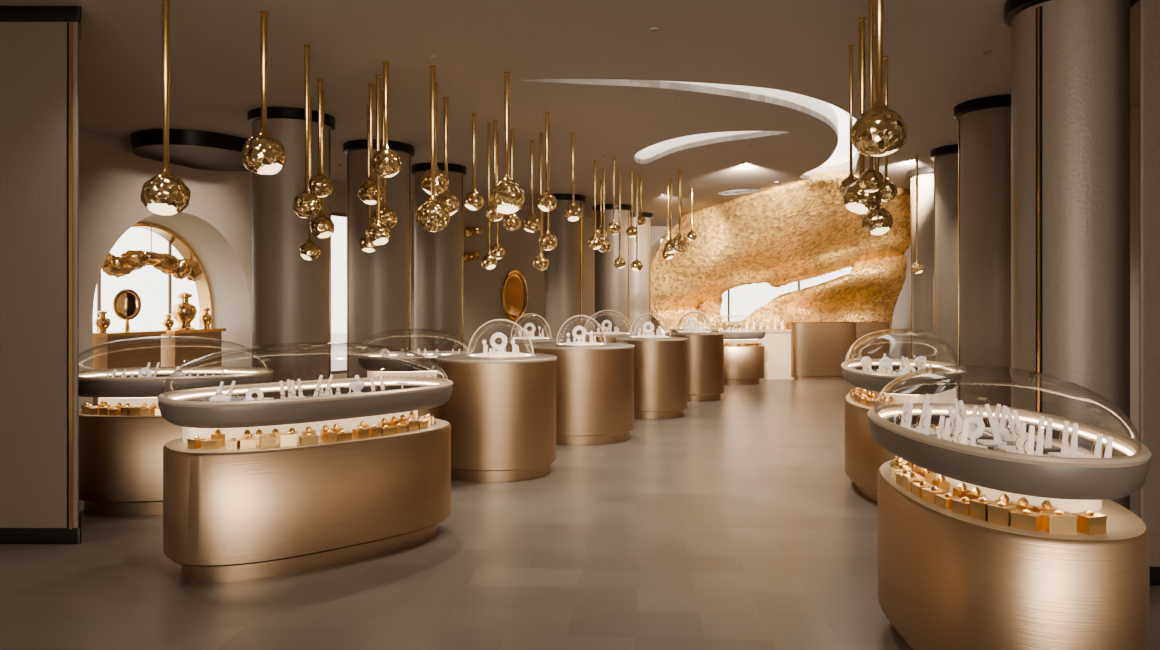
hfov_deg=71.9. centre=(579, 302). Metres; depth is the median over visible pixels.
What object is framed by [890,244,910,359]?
wall
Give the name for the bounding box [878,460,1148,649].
base
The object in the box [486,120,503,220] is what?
pendant lamp
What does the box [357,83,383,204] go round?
pendant lamp
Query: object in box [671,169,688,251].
pendant lamp
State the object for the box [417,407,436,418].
countertop
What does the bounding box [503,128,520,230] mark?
pendant lamp
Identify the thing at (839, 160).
cove
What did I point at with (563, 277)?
column
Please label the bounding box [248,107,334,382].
column
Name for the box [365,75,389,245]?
pendant lamp
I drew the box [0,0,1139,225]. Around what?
ceiling
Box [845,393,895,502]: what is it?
base
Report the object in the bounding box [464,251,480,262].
wall ornament
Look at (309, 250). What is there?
pendant lamp
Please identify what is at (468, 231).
wall ornament
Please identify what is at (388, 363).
display case
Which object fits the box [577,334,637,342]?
countertop
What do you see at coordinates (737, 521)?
floor
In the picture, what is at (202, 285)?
trim
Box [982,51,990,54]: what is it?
recessed light
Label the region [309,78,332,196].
pendant lamp
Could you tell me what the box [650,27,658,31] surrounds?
recessed light
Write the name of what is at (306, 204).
pendant lamp
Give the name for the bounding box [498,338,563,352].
countertop
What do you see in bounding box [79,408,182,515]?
base
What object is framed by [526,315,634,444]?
display case
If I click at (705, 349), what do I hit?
display case
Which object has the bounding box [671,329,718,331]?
countertop
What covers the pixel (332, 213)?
window
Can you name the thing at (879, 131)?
pendant lamp
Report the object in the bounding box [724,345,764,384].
base
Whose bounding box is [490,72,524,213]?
pendant lamp
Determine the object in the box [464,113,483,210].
pendant lamp
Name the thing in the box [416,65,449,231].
pendant lamp
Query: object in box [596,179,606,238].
pendant lamp
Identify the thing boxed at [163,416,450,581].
base
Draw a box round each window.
[97,241,171,331]
[331,212,346,373]
[659,237,799,331]
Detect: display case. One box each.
[79,336,273,515]
[157,342,452,581]
[357,329,472,418]
[436,319,556,481]
[498,313,563,352]
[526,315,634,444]
[577,310,637,342]
[616,313,687,418]
[665,311,723,400]
[671,310,718,331]
[711,315,765,384]
[841,328,961,502]
[867,365,1150,649]
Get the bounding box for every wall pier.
[0,6,80,543]
[1140,0,1159,585]
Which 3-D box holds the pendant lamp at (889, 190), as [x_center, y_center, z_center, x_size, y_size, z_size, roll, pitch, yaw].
[2.295,-1.306,5.999,0.167,1.089,0.166,0,0,0]
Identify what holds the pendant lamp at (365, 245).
hanging from the ceiling
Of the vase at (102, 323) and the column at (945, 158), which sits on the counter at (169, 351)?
the vase at (102, 323)
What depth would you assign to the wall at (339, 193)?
12.37 m
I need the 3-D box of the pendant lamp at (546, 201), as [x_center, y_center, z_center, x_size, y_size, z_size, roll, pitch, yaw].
[-0.322,-1.368,7.750,0.195,0.964,0.199,0,0,0]
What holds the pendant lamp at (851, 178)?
hanging from the ceiling
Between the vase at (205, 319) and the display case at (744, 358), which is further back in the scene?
the display case at (744, 358)
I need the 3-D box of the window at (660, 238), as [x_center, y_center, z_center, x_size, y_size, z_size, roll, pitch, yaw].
[4.450,-0.300,19.375,5.100,2.600,0.060,0,0,0]
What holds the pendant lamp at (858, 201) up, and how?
hanging from the ceiling
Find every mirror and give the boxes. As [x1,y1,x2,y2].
[113,289,140,331]
[501,269,527,321]
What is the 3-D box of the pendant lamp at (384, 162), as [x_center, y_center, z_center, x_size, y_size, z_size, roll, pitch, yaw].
[-1.489,-1.408,6.140,0.237,0.884,0.235,0,0,0]
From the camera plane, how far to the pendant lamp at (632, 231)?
10.99 m
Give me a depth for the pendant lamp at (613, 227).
10.08 m
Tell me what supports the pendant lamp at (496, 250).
hanging from the ceiling
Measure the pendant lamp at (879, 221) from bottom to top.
1.380 m
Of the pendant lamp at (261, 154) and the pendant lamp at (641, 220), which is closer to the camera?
the pendant lamp at (261, 154)
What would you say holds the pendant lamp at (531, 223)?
hanging from the ceiling
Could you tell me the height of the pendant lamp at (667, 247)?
1.109 m
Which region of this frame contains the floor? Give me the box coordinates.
[0,360,1159,649]
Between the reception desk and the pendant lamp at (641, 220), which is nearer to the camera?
the pendant lamp at (641, 220)
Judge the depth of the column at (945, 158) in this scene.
9.44 m
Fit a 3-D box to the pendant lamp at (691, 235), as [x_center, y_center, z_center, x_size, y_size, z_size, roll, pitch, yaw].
[1.806,-1.428,12.900,0.160,0.843,0.162,0,0,0]
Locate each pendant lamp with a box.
[140,0,190,215]
[241,11,285,174]
[292,44,321,217]
[299,97,320,260]
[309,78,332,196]
[310,89,334,237]
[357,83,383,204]
[359,105,378,251]
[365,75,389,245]
[370,61,401,177]
[371,91,396,229]
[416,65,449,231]
[420,81,448,194]
[436,97,458,215]
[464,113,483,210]
[481,122,496,269]
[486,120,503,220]
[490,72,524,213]
[490,133,504,259]
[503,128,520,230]
[523,140,539,232]
[533,133,548,269]
[537,112,556,211]
[539,124,556,250]
[564,132,581,221]
[588,160,601,249]
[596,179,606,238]
[598,166,610,252]
[607,156,620,234]
[614,168,625,268]
[626,168,637,237]
[631,173,642,271]
[638,177,645,225]
[662,185,673,259]
[664,179,674,253]
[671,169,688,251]
[687,188,696,240]
[839,45,856,194]
[843,17,880,213]
[851,0,906,156]
[858,0,883,191]
[861,36,892,234]
[880,56,897,201]
[911,155,923,273]
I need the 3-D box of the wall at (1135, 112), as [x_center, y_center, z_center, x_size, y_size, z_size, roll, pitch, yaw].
[5.125,-0.175,3.146,0.150,3.350,14.717,0,0,3]
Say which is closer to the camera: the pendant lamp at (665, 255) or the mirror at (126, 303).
the mirror at (126, 303)
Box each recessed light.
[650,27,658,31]
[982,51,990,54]
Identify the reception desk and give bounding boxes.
[733,321,889,379]
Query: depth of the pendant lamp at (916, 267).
9.99 m
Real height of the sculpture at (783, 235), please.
3.475 m
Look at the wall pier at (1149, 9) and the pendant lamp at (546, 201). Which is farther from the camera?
the pendant lamp at (546, 201)
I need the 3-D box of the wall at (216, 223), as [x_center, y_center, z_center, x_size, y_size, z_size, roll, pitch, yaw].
[-5.434,-0.175,9.459,1.889,3.350,4.119,0,0,0]
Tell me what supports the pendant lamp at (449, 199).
hanging from the ceiling
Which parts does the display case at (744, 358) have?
lit panel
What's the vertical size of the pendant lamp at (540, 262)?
1.496 m
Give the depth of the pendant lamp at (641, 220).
11.79 m
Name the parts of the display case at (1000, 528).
lit panel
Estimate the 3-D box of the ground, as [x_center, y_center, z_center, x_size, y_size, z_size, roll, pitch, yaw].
[0.000,1.660,8.000,60.000,0.100,70.000,0,0,0]
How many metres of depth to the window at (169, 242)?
10.62 m
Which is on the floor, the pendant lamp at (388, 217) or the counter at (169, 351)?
the counter at (169, 351)
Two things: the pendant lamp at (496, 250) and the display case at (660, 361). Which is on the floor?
the display case at (660, 361)
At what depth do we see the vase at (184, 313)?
10.28 m
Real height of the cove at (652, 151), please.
0.219 m
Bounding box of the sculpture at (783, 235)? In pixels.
[651,170,910,332]
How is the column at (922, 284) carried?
on the floor
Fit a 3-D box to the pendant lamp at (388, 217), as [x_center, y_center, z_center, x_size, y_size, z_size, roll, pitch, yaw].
[-1.716,-1.240,7.000,0.231,1.221,0.228,0,0,0]
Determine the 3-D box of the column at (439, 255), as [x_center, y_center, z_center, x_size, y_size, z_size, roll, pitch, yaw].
[-1.920,-0.174,10.900,0.740,3.348,0.740,0,0,0]
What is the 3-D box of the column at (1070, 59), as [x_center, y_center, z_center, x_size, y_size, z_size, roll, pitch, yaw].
[2.950,-0.174,4.830,0.692,3.348,0.692,0,0,0]
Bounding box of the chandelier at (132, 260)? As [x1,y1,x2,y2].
[102,221,202,280]
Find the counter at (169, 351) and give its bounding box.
[93,328,225,405]
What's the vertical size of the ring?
0.158 m
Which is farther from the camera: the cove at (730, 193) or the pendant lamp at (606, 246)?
the cove at (730, 193)
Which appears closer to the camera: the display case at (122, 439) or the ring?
the display case at (122, 439)
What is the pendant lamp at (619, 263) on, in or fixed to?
hanging from the ceiling
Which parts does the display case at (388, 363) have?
lit panel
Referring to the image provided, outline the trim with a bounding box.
[132,223,212,327]
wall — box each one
[79,129,251,408]
[331,182,346,378]
[411,193,515,352]
[516,206,594,336]
[651,226,673,334]
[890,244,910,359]
[1130,106,1139,440]
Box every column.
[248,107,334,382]
[343,139,414,377]
[411,163,465,350]
[544,194,585,341]
[593,204,630,332]
[630,212,652,334]
[908,166,933,360]
[930,144,957,399]
[954,94,1010,407]
[1004,0,1137,509]
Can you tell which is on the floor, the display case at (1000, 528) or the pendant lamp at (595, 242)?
the display case at (1000, 528)
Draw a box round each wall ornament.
[464,226,482,236]
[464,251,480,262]
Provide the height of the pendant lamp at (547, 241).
1.307 m
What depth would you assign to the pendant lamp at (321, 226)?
6.90 m
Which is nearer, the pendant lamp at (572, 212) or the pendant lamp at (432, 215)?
the pendant lamp at (432, 215)
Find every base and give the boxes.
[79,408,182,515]
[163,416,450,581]
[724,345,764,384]
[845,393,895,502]
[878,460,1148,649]
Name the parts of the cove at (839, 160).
light panel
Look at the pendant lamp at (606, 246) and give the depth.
10.79 m
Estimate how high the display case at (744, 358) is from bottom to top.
1.278 m
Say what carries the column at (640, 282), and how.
on the floor
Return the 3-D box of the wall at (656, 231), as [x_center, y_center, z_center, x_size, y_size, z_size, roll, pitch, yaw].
[4.500,-0.175,19.375,5.800,3.350,0.150,0,0,0]
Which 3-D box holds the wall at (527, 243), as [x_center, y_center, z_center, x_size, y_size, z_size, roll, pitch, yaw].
[0.137,-0.175,17.191,0.150,3.350,5.131,0,0,33]
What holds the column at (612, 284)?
on the floor
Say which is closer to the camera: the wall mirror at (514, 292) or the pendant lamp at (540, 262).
the pendant lamp at (540, 262)
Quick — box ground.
[331,333,664,359]
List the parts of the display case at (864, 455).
lit panel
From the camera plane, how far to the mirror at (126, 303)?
9.48 m
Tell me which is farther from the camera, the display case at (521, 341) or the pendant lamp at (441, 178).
the display case at (521, 341)
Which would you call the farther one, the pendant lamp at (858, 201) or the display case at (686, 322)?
the display case at (686, 322)
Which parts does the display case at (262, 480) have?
lit panel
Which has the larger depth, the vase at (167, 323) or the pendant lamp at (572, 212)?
the vase at (167, 323)
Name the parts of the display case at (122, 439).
lit panel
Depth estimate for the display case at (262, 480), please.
4.45 m
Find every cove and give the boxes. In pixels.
[523,79,858,179]
[634,131,784,163]
[719,189,758,194]
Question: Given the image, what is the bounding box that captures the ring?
[130,129,248,170]
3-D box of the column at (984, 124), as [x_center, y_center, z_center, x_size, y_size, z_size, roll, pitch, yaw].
[3.900,-0.174,7.450,0.760,3.348,0.760,0,0,0]
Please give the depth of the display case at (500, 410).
6.71 m
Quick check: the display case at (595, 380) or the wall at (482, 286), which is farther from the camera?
the wall at (482, 286)
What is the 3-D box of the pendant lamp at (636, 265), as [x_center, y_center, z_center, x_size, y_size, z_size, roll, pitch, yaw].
[0.812,-1.147,11.401,0.171,1.406,0.175,0,0,0]
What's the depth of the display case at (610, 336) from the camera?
11.70 m
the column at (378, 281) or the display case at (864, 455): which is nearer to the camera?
the display case at (864, 455)
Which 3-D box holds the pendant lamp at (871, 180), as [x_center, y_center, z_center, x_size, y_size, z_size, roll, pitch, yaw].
[1.747,-1.258,4.799,0.146,1.184,0.146,0,0,0]
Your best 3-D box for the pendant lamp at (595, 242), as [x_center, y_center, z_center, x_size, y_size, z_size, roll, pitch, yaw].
[0.195,-1.271,10.350,0.185,1.158,0.180,0,0,0]
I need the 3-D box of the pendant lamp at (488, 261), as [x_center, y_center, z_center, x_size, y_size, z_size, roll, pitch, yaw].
[-0.931,-1.095,8.199,0.167,1.509,0.164,0,0,0]
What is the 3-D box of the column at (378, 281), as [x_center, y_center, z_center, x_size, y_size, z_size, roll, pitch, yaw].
[-2.370,-0.174,9.450,0.820,3.348,0.820,0,0,0]
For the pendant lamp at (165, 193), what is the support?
hanging from the ceiling
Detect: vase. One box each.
[94,310,110,332]
[162,314,173,329]
[172,292,196,329]
[199,307,212,328]
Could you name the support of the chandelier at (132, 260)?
attached to the wall
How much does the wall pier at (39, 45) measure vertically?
3.348 m
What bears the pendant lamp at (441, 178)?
hanging from the ceiling

